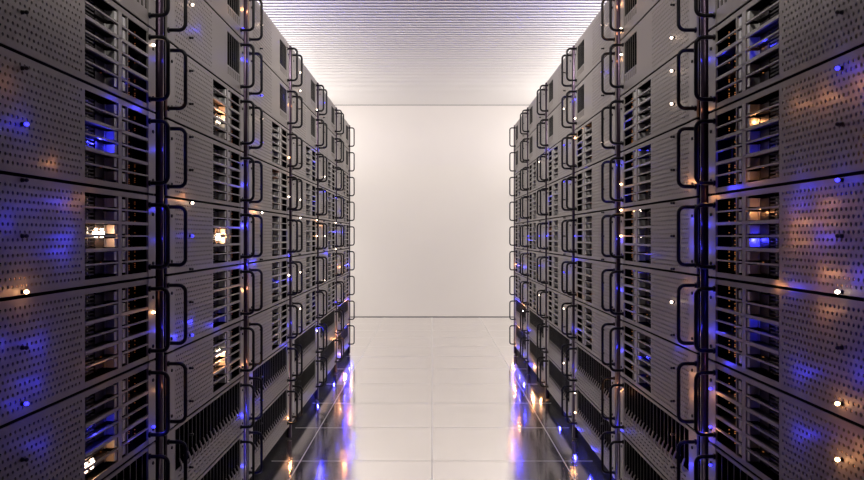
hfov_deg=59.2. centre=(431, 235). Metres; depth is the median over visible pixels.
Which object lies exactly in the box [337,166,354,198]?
server
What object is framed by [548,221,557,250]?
grille
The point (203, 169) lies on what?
server
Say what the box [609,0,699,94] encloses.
server
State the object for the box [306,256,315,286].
grille
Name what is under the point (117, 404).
grille
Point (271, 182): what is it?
server
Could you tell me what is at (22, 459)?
lamp
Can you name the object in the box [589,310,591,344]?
vent
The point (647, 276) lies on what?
vent
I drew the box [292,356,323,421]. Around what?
unit
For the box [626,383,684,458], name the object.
grille
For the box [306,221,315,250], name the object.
grille
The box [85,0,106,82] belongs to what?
vent
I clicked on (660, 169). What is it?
server
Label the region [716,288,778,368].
grille
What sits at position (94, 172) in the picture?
vent
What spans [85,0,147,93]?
grille
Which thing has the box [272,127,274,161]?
vent
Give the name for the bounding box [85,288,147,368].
grille
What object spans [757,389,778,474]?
vent
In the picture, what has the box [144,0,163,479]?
rack
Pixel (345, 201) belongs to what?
grille
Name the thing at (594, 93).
server
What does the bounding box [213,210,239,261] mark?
grille
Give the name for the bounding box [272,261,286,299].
grille
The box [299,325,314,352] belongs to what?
grille
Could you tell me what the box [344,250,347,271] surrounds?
grille
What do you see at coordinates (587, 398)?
grille
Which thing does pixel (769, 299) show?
vent
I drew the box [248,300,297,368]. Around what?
server
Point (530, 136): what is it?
grille
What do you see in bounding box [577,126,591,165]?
grille
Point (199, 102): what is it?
server
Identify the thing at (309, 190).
grille
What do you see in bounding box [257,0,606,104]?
ceiling
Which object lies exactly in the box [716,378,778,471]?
grille
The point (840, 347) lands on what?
lamp
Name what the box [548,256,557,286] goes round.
grille
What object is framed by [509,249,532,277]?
server
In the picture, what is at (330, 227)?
grille
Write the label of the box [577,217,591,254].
grille
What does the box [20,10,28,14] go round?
lamp
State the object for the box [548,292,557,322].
grille
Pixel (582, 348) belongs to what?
grille
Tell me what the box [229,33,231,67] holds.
grille
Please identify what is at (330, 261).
grille
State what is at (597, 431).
unit
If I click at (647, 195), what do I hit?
vent
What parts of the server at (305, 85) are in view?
handle, panel, handle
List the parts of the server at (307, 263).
handle, panel, handle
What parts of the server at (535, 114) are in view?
handle, panel, handle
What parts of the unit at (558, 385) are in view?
handle, panel, handle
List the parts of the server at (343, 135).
handle, panel, handle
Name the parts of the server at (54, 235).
plate, handle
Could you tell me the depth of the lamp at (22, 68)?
1.44 m
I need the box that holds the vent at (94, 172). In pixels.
[85,96,106,179]
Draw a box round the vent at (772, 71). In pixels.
[757,0,778,82]
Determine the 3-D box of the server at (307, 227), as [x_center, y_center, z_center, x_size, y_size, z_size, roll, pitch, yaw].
[-1.026,0.000,4.686,0.611,0.224,0.908,0,0,0]
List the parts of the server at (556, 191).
handle, panel, handle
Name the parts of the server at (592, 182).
handle, panel, handle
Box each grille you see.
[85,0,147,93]
[85,103,147,183]
[85,196,147,275]
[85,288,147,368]
[85,378,147,471]
[116,459,136,479]
[179,383,237,458]
[203,441,237,479]
[213,87,239,141]
[213,149,239,201]
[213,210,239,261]
[213,270,239,322]
[213,330,239,384]
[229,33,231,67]
[272,126,286,165]
[272,172,286,210]
[272,217,286,254]
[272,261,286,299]
[272,306,286,345]
[272,347,285,376]
[272,390,285,423]
[283,43,284,68]
[283,87,284,111]
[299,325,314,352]
[299,360,314,391]
[306,149,315,179]
[306,185,315,215]
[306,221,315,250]
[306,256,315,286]
[306,292,315,322]
[324,311,332,330]
[324,341,332,362]
[328,164,334,188]
[328,193,334,218]
[328,223,334,248]
[328,253,334,278]
[328,283,334,307]
[332,107,333,123]
[332,136,333,152]
[344,174,347,195]
[344,200,347,221]
[344,225,347,246]
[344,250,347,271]
[344,276,347,297]
[516,174,519,195]
[516,200,519,221]
[516,225,519,246]
[516,250,519,271]
[516,276,519,297]
[529,164,535,188]
[529,193,535,218]
[529,223,535,248]
[529,253,535,278]
[529,283,535,307]
[530,107,531,123]
[530,136,531,152]
[531,311,539,330]
[531,341,539,362]
[548,149,557,179]
[548,185,557,215]
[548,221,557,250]
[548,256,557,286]
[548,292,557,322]
[549,325,564,352]
[549,360,564,391]
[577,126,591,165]
[577,172,591,210]
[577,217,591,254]
[577,261,591,299]
[577,306,591,345]
[578,347,591,376]
[578,390,591,423]
[579,43,580,68]
[579,87,580,111]
[624,87,650,141]
[624,149,650,201]
[624,210,650,261]
[624,270,650,322]
[624,330,650,384]
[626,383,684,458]
[626,441,660,479]
[632,33,634,67]
[716,0,778,93]
[716,103,778,183]
[716,196,778,275]
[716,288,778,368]
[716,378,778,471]
[727,459,747,479]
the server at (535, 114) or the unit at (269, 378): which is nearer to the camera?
the unit at (269, 378)
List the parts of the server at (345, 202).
handle, panel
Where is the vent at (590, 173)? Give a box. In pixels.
[589,172,591,207]
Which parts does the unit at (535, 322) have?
handle, panel, handle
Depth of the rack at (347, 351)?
7.17 m
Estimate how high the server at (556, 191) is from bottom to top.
0.224 m
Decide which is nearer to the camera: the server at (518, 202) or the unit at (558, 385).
the unit at (558, 385)
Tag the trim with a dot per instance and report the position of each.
(382, 320)
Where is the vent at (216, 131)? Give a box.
[213,85,219,136]
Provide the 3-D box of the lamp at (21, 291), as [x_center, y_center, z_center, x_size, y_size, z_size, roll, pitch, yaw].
[-0.772,0.106,1.443,0.014,0.009,0.009,0,0,0]
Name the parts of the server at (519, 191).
panel, handle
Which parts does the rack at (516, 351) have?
post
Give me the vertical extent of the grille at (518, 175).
0.198 m
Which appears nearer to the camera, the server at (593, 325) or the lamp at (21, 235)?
the lamp at (21, 235)
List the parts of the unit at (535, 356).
handle, panel, handle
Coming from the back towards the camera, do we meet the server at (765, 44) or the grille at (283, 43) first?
the grille at (283, 43)
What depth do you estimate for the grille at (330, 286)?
5.89 m
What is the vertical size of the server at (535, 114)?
0.224 m
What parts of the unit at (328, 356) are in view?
handle, panel, handle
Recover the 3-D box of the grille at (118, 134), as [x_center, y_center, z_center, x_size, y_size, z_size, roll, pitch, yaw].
[-0.782,-0.231,1.897,0.007,0.198,0.379,0,0,0]
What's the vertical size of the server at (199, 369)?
0.224 m
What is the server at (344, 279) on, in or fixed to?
in the rack at (347, 351)
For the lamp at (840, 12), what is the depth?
1.44 m
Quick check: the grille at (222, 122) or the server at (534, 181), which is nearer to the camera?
the grille at (222, 122)
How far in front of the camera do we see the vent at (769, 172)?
1.83 m
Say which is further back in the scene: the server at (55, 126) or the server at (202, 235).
the server at (202, 235)
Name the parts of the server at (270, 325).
handle, panel, handle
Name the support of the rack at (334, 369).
on the floor
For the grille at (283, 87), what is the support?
attached to the server at (269, 93)
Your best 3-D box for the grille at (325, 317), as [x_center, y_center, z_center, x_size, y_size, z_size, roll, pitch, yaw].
[-0.780,0.639,5.697,0.001,0.100,0.698,0,0,0]
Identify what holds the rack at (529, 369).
on the floor
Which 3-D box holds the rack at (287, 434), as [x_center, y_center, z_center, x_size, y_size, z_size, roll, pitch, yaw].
[-1.086,0.034,3.708,0.628,2.169,0.999,0,0,0]
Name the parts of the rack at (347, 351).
post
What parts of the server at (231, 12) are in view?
panel, handle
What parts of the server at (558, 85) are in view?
handle, panel, handle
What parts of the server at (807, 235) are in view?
handle, plate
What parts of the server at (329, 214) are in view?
handle, panel, handle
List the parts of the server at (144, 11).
panel, handle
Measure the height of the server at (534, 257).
0.224 m
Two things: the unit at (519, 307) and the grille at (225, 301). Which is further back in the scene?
the unit at (519, 307)
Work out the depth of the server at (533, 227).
5.77 m
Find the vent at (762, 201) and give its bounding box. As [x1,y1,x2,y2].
[757,196,778,275]
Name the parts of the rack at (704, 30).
post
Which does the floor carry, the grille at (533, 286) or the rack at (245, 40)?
the rack at (245, 40)
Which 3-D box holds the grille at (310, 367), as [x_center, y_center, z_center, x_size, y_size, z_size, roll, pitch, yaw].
[-0.780,0.870,4.697,0.001,0.100,0.698,0,0,0]
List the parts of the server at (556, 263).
handle, panel, handle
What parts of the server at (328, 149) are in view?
handle, panel, handle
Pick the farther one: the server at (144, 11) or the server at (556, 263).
the server at (556, 263)
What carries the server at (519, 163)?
in the rack at (516, 351)
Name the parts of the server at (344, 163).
handle, panel, handle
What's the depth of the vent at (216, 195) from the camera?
2.84 m
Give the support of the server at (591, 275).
in the rack at (576, 434)
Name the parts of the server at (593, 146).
handle, panel, handle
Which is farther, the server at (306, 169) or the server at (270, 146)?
the server at (306, 169)
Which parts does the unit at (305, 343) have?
handle, panel, handle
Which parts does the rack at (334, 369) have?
post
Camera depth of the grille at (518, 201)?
6.87 m
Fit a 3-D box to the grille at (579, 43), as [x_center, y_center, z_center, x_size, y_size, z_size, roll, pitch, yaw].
[0.780,-0.949,3.990,0.001,0.128,0.130,0,0,0]
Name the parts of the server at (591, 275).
handle, panel, handle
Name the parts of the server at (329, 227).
handle, panel, handle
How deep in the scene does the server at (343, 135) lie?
6.70 m
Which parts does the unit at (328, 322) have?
handle, panel, handle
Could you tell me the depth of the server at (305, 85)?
4.68 m
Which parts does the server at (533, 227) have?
handle, panel, handle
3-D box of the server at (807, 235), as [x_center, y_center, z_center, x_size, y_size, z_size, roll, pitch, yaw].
[1.026,0.000,1.686,0.611,0.224,0.908,0,0,0]
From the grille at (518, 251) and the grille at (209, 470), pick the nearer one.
the grille at (209, 470)
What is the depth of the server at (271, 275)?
3.65 m
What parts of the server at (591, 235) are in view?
handle, panel, handle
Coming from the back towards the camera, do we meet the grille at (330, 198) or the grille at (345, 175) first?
the grille at (345, 175)
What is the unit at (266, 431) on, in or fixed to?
in the rack at (287, 434)
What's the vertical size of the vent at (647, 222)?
0.190 m
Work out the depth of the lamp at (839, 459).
1.44 m
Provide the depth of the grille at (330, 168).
5.89 m
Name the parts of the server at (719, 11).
handle, panel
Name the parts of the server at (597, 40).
handle, panel, handle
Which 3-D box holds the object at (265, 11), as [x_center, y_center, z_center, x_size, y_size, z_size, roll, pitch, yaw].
[0.000,-1.903,4.445,6.000,0.090,12.090,0,0,0]
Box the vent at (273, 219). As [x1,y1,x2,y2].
[272,218,274,253]
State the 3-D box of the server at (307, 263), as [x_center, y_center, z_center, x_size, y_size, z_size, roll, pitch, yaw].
[-1.026,0.231,4.686,0.611,0.224,0.908,0,0,0]
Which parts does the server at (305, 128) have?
handle, panel, handle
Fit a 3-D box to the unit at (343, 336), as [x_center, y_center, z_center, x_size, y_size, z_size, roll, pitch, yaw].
[-1.026,0.923,6.686,0.611,0.224,0.908,0,0,0]
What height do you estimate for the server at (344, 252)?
0.224 m
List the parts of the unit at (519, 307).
handle, panel, handle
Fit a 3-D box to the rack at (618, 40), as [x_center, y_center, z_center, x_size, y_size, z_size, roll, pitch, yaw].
[1.086,0.034,2.708,0.628,2.169,0.999,0,0,0]
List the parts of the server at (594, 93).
handle, panel, handle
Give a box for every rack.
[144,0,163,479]
[236,0,247,479]
[248,1,291,479]
[292,50,318,431]
[319,86,336,393]
[334,111,349,372]
[514,111,529,372]
[527,86,544,393]
[545,50,571,431]
[572,1,615,479]
[616,0,627,479]
[700,0,719,479]
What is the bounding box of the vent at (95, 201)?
[85,196,106,275]
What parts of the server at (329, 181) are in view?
handle, panel, handle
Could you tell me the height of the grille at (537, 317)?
0.100 m
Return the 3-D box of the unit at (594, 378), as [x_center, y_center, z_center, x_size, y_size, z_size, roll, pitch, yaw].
[1.026,0.692,3.686,0.611,0.224,0.908,0,0,0]
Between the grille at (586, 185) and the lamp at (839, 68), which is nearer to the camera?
the lamp at (839, 68)
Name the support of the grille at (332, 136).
attached to the server at (328, 149)
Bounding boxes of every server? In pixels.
[0,0,169,111]
[0,46,169,193]
[0,174,169,297]
[0,278,169,425]
[0,360,169,479]
[112,0,169,29]
[136,119,254,206]
[136,265,254,352]
[164,0,254,94]
[164,42,254,150]
[164,198,254,273]
[164,321,254,429]
[204,0,254,39]
[233,155,297,213]
[233,258,297,316]
[248,0,297,86]
[248,47,297,128]
[248,103,297,171]
[248,210,297,261]
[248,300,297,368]
[282,175,323,217]
[282,254,323,296]
[292,50,323,115]
[292,93,323,149]
[292,135,323,183]
[292,216,323,255]
[292,288,323,336]
[310,186,341,220]
[310,251,341,285]
[319,86,341,135]
[319,121,341,163]
[319,153,341,192]
[319,220,341,251]
[319,279,341,318]
[331,194,354,222]
[331,249,354,277]
[337,111,354,149]
[337,140,354,173]
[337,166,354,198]
[337,222,354,249]
[337,273,354,305]
[509,111,526,149]
[509,140,526,173]
[509,166,526,198]
[509,194,532,222]
[509,222,526,249]
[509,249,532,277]
[509,273,526,305]
[522,86,544,135]
[522,121,544,163]
[522,153,544,192]
[522,186,553,220]
[522,220,544,251]
[522,251,553,285]
[522,279,544,318]
[540,50,571,115]
[540,93,571,149]
[540,135,571,183]
[540,175,581,217]
[540,216,571,255]
[540,254,581,296]
[540,288,571,336]
[566,0,615,86]
[566,47,615,128]
[566,103,615,171]
[566,155,630,213]
[566,210,615,261]
[566,258,630,316]
[566,300,615,368]
[609,0,659,39]
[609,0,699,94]
[609,42,699,150]
[609,119,727,206]
[609,198,699,273]
[609,265,727,352]
[609,321,699,429]
[694,0,751,29]
[694,0,863,111]
[694,46,863,193]
[694,174,863,297]
[694,278,863,425]
[694,360,863,479]
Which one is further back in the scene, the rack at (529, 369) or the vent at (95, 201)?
the rack at (529, 369)
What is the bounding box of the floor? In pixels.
[258,317,605,479]
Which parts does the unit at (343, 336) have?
handle, panel, handle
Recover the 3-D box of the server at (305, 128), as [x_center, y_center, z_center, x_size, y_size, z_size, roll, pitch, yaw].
[-1.026,-0.692,4.686,0.611,0.224,0.908,0,0,0]
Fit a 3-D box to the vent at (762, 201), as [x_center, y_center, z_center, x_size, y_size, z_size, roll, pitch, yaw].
[0.813,0.000,1.808,0.023,0.190,0.175,0,0,0]
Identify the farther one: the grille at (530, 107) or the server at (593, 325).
the grille at (530, 107)
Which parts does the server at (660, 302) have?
handle, panel, handle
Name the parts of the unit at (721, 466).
handle, panel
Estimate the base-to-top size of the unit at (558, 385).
0.224 m
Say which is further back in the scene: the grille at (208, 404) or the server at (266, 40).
the server at (266, 40)
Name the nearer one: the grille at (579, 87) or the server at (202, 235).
the server at (202, 235)
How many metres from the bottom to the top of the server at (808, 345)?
0.224 m
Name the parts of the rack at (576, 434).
post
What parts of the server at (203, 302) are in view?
handle, panel, handle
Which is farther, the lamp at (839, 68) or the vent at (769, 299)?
the vent at (769, 299)
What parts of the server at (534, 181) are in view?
handle, panel, handle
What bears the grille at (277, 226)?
attached to the server at (271, 229)
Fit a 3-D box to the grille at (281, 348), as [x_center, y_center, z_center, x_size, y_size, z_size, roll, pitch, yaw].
[-0.780,0.639,3.697,0.001,0.100,0.698,0,0,0]
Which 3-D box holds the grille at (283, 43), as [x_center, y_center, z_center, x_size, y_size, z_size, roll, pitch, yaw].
[-0.780,-0.949,3.990,0.001,0.128,0.130,0,0,0]
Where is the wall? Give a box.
[335,105,528,316]
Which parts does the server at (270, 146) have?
handle, panel, handle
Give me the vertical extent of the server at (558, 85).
0.224 m
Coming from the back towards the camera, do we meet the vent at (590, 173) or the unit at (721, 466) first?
the vent at (590, 173)
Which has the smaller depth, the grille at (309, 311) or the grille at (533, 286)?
the grille at (309, 311)
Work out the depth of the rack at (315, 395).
5.17 m
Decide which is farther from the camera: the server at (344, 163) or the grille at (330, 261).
the server at (344, 163)
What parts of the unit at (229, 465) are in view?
panel, handle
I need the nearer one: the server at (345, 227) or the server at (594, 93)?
the server at (594, 93)
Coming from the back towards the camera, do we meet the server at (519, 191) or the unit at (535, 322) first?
the server at (519, 191)
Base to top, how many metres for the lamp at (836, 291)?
0.009 m
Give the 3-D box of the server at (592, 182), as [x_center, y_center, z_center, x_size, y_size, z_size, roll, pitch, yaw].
[1.026,-0.231,3.686,0.611,0.224,0.908,0,0,0]
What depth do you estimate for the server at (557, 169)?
4.68 m
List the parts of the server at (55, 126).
plate, handle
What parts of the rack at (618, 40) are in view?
post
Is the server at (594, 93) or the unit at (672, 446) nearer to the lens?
the unit at (672, 446)
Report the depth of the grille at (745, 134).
1.89 m
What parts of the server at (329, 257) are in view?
handle, panel, handle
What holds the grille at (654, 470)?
attached to the unit at (634, 465)
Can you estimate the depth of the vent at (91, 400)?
1.82 m
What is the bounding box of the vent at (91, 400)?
[85,389,106,474]
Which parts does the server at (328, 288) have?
handle, panel, handle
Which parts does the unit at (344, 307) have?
handle, panel, handle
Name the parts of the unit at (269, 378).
handle, panel, handle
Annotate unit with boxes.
[101,442,169,479]
[164,377,254,479]
[196,432,254,479]
[248,343,297,424]
[248,385,297,478]
[292,322,323,378]
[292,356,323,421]
[319,308,341,350]
[319,336,341,385]
[337,298,354,331]
[337,322,354,360]
[509,298,526,331]
[509,322,526,360]
[522,308,544,350]
[522,336,544,385]
[540,322,571,378]
[540,356,571,421]
[566,343,615,424]
[566,385,615,478]
[609,377,699,479]
[609,432,667,479]
[694,442,762,479]
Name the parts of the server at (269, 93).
handle, panel, handle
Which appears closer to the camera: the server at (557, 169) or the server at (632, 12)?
the server at (632, 12)
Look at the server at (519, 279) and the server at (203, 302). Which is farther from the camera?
the server at (519, 279)
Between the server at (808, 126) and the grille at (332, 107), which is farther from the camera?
the grille at (332, 107)
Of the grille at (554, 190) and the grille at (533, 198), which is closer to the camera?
the grille at (554, 190)
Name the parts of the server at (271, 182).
handle, panel, handle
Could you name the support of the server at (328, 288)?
in the rack at (334, 369)
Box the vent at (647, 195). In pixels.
[644,148,650,199]
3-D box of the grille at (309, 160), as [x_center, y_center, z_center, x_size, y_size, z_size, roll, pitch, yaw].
[-0.782,-0.462,4.896,0.007,0.198,0.379,0,0,0]
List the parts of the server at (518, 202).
panel, handle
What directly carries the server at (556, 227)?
in the rack at (548, 395)
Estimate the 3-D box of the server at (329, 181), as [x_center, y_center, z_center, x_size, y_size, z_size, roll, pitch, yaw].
[-1.026,-0.462,5.686,0.611,0.224,0.908,0,0,0]
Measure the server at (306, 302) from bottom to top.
0.224 m
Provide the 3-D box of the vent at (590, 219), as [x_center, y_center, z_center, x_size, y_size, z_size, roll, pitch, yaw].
[0.813,0.000,3.808,0.023,0.190,0.175,0,0,0]
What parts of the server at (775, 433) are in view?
handle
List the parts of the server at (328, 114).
handle, panel, handle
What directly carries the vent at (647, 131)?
in the server at (664, 102)
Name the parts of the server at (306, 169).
handle, panel, handle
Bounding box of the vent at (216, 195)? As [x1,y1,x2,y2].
[213,148,219,199]
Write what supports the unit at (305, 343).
in the rack at (315, 395)
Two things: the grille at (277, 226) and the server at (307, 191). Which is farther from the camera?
the server at (307, 191)
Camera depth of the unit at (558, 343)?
4.70 m
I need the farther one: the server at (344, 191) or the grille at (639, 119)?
the server at (344, 191)
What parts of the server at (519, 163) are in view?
handle, panel, handle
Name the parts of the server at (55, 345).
plate, handle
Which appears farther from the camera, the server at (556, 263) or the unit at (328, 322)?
the unit at (328, 322)
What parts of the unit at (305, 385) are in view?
handle, panel, handle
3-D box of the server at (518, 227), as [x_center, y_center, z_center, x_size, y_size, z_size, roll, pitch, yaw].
[1.026,0.000,6.686,0.611,0.224,0.908,0,0,0]
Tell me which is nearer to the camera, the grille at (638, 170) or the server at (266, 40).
the grille at (638, 170)
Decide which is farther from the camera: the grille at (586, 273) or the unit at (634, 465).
the grille at (586, 273)
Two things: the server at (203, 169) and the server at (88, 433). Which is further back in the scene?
the server at (203, 169)
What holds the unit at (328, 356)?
in the rack at (334, 369)
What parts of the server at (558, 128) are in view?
handle, panel, handle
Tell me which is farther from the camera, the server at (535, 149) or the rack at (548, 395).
the server at (535, 149)
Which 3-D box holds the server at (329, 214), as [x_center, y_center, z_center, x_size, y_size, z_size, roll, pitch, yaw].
[-1.026,-0.231,5.686,0.611,0.224,0.908,0,0,0]
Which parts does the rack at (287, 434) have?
post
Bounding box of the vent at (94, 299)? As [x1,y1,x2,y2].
[85,292,106,375]
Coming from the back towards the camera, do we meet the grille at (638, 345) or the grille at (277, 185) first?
the grille at (277, 185)
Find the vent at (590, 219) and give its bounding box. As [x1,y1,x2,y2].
[589,218,591,253]
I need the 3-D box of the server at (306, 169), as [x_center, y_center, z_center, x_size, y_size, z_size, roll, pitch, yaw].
[-1.026,-0.462,4.686,0.611,0.224,0.908,0,0,0]
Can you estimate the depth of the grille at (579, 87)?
4.00 m
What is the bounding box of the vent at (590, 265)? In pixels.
[589,264,591,299]
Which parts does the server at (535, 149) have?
handle, panel, handle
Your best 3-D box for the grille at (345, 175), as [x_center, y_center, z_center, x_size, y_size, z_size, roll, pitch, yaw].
[-0.782,-0.462,6.896,0.007,0.198,0.379,0,0,0]
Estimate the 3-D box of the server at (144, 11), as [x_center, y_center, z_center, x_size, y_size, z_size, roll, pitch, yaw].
[-1.026,-0.692,1.686,0.611,0.224,0.908,0,0,0]
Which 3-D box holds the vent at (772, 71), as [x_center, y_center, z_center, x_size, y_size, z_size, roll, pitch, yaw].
[0.813,-0.462,1.808,0.023,0.190,0.175,0,0,0]
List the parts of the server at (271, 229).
handle, panel, handle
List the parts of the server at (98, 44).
handle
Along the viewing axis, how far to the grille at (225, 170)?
2.87 m
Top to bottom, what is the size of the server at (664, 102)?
0.224 m
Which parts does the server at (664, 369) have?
handle, panel, handle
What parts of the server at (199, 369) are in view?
handle, panel, handle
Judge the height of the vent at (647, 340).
0.190 m
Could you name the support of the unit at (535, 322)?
in the rack at (529, 369)
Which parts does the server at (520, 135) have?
handle, panel, handle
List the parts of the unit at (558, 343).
handle, panel, handle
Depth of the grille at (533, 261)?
5.89 m
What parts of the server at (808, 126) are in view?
handle, plate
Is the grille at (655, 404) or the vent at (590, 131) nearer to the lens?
the grille at (655, 404)
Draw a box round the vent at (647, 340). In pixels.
[644,335,650,386]
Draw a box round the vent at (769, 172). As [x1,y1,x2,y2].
[757,96,778,179]
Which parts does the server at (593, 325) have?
handle, panel, handle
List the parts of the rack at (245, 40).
post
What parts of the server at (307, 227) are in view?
handle, panel, handle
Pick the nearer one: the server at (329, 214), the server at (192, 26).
the server at (192, 26)
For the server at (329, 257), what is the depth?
5.77 m
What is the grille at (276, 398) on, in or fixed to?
attached to the unit at (266, 431)
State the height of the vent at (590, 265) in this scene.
0.190 m
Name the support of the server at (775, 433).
in the rack at (704, 30)
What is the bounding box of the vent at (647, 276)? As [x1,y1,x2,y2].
[644,272,650,323]
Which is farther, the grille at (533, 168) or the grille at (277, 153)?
the grille at (533, 168)
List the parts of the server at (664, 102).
handle, panel, handle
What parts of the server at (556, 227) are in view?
handle, panel, handle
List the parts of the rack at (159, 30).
post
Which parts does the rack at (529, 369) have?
post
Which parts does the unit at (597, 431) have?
handle, panel, handle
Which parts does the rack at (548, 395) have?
post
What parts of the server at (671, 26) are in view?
handle, handle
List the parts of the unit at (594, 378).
handle, panel, handle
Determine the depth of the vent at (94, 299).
1.83 m
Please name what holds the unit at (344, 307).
in the rack at (347, 351)
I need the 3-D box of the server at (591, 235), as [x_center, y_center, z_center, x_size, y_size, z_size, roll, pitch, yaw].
[1.026,0.000,3.686,0.611,0.224,0.908,0,0,0]
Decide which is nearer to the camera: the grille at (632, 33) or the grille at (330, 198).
the grille at (632, 33)
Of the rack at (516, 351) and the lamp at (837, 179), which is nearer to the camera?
the lamp at (837, 179)
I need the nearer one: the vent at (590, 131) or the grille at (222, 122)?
the grille at (222, 122)
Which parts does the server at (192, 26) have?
handle, handle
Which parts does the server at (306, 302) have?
handle, panel, handle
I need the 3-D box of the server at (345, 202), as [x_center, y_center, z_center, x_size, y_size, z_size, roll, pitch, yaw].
[-1.026,-0.231,6.686,0.611,0.224,0.908,0,0,0]
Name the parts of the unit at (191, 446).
handle, plate, handle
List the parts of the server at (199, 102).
handle, panel, handle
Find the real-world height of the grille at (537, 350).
0.100 m
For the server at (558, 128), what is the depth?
4.68 m
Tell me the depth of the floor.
4.73 m
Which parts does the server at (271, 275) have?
handle, panel, handle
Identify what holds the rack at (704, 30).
on the floor
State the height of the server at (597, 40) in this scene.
0.224 m
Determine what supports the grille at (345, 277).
attached to the server at (344, 279)
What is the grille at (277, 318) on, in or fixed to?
attached to the server at (270, 325)
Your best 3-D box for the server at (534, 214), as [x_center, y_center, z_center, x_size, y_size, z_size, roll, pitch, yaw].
[1.026,-0.231,5.686,0.611,0.224,0.908,0,0,0]
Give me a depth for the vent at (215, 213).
2.83 m
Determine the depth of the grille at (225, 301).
2.87 m
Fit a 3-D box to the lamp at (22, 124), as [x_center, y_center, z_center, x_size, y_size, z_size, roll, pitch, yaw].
[-0.772,-0.212,1.443,0.014,0.009,0.009,0,0,0]
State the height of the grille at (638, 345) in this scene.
0.198 m
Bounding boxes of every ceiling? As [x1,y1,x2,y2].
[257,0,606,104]
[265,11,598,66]
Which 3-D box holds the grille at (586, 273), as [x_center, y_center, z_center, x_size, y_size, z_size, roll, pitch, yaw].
[0.782,0.231,3.897,0.007,0.198,0.379,0,0,0]
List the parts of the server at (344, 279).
handle, panel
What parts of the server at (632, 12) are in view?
handle, panel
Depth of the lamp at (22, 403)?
1.44 m
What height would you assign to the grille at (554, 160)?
0.198 m
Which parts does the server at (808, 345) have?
handle, plate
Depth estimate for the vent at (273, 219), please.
3.85 m
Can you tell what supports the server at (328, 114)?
in the rack at (334, 369)
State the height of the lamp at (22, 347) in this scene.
0.009 m
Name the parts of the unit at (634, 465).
handle, panel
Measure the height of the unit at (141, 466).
0.224 m
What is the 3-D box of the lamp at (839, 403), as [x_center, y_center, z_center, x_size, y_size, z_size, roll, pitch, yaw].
[0.772,0.319,1.443,0.014,0.009,0.009,0,0,0]
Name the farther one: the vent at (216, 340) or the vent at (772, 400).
the vent at (216, 340)
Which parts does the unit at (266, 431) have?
handle, panel, handle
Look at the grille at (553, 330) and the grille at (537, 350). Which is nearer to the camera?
the grille at (553, 330)
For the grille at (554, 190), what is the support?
attached to the server at (556, 191)
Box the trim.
[289,320,574,479]
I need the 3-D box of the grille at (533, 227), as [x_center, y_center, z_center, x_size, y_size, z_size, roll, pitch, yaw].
[0.782,0.000,5.896,0.007,0.198,0.379,0,0,0]
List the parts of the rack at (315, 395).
post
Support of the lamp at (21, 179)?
attached to the server at (54, 235)
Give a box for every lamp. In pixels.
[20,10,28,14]
[20,66,28,70]
[20,122,28,126]
[20,178,28,181]
[20,234,28,237]
[20,290,28,293]
[20,345,28,349]
[20,401,28,405]
[20,457,28,461]
[835,10,843,14]
[835,66,843,70]
[835,122,843,126]
[835,178,843,181]
[835,290,843,293]
[835,345,843,349]
[835,401,843,405]
[835,457,843,461]
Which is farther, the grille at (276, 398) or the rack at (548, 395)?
the rack at (548, 395)
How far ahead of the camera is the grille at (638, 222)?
2.87 m
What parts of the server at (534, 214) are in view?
handle, panel, handle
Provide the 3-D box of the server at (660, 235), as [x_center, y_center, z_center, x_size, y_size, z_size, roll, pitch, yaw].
[1.026,0.000,2.686,0.611,0.224,0.908,0,0,0]
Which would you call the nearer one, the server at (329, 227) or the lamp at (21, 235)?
the lamp at (21, 235)
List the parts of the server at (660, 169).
handle, panel, handle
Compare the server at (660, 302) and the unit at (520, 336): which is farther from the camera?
the unit at (520, 336)
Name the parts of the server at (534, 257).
handle, panel, handle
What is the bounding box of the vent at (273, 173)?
[272,172,274,207]
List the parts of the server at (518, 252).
panel, handle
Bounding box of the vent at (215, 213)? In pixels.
[213,211,218,260]
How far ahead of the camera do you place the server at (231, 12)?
3.02 m
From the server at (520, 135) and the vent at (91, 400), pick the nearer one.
the vent at (91, 400)
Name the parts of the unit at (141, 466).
panel, handle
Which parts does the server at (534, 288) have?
handle, panel, handle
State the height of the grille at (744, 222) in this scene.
0.198 m
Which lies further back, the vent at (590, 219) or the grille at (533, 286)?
the grille at (533, 286)
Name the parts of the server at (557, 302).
handle, panel, handle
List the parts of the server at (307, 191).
handle, panel, handle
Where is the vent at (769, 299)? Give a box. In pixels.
[757,292,778,375]
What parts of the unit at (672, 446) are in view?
handle, handle, plate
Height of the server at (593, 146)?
0.224 m
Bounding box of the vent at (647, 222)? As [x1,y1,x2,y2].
[644,211,650,260]
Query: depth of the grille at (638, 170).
2.87 m
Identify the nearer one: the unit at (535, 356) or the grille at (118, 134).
the grille at (118, 134)
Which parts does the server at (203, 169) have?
handle, panel, handle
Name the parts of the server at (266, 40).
handle, panel, handle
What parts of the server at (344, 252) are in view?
handle, panel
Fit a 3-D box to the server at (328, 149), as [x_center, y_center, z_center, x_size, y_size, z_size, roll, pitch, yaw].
[-1.026,-0.692,5.686,0.611,0.224,0.908,0,0,0]
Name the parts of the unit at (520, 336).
handle, panel, handle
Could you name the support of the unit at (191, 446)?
in the rack at (245, 40)
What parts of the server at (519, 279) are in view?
panel, handle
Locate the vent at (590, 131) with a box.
[589,127,591,161]
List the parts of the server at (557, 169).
handle, panel, handle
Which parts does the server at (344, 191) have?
handle, panel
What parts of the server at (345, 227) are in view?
panel, handle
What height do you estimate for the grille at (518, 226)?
0.198 m
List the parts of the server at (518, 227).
handle, panel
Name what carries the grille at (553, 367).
attached to the unit at (558, 385)

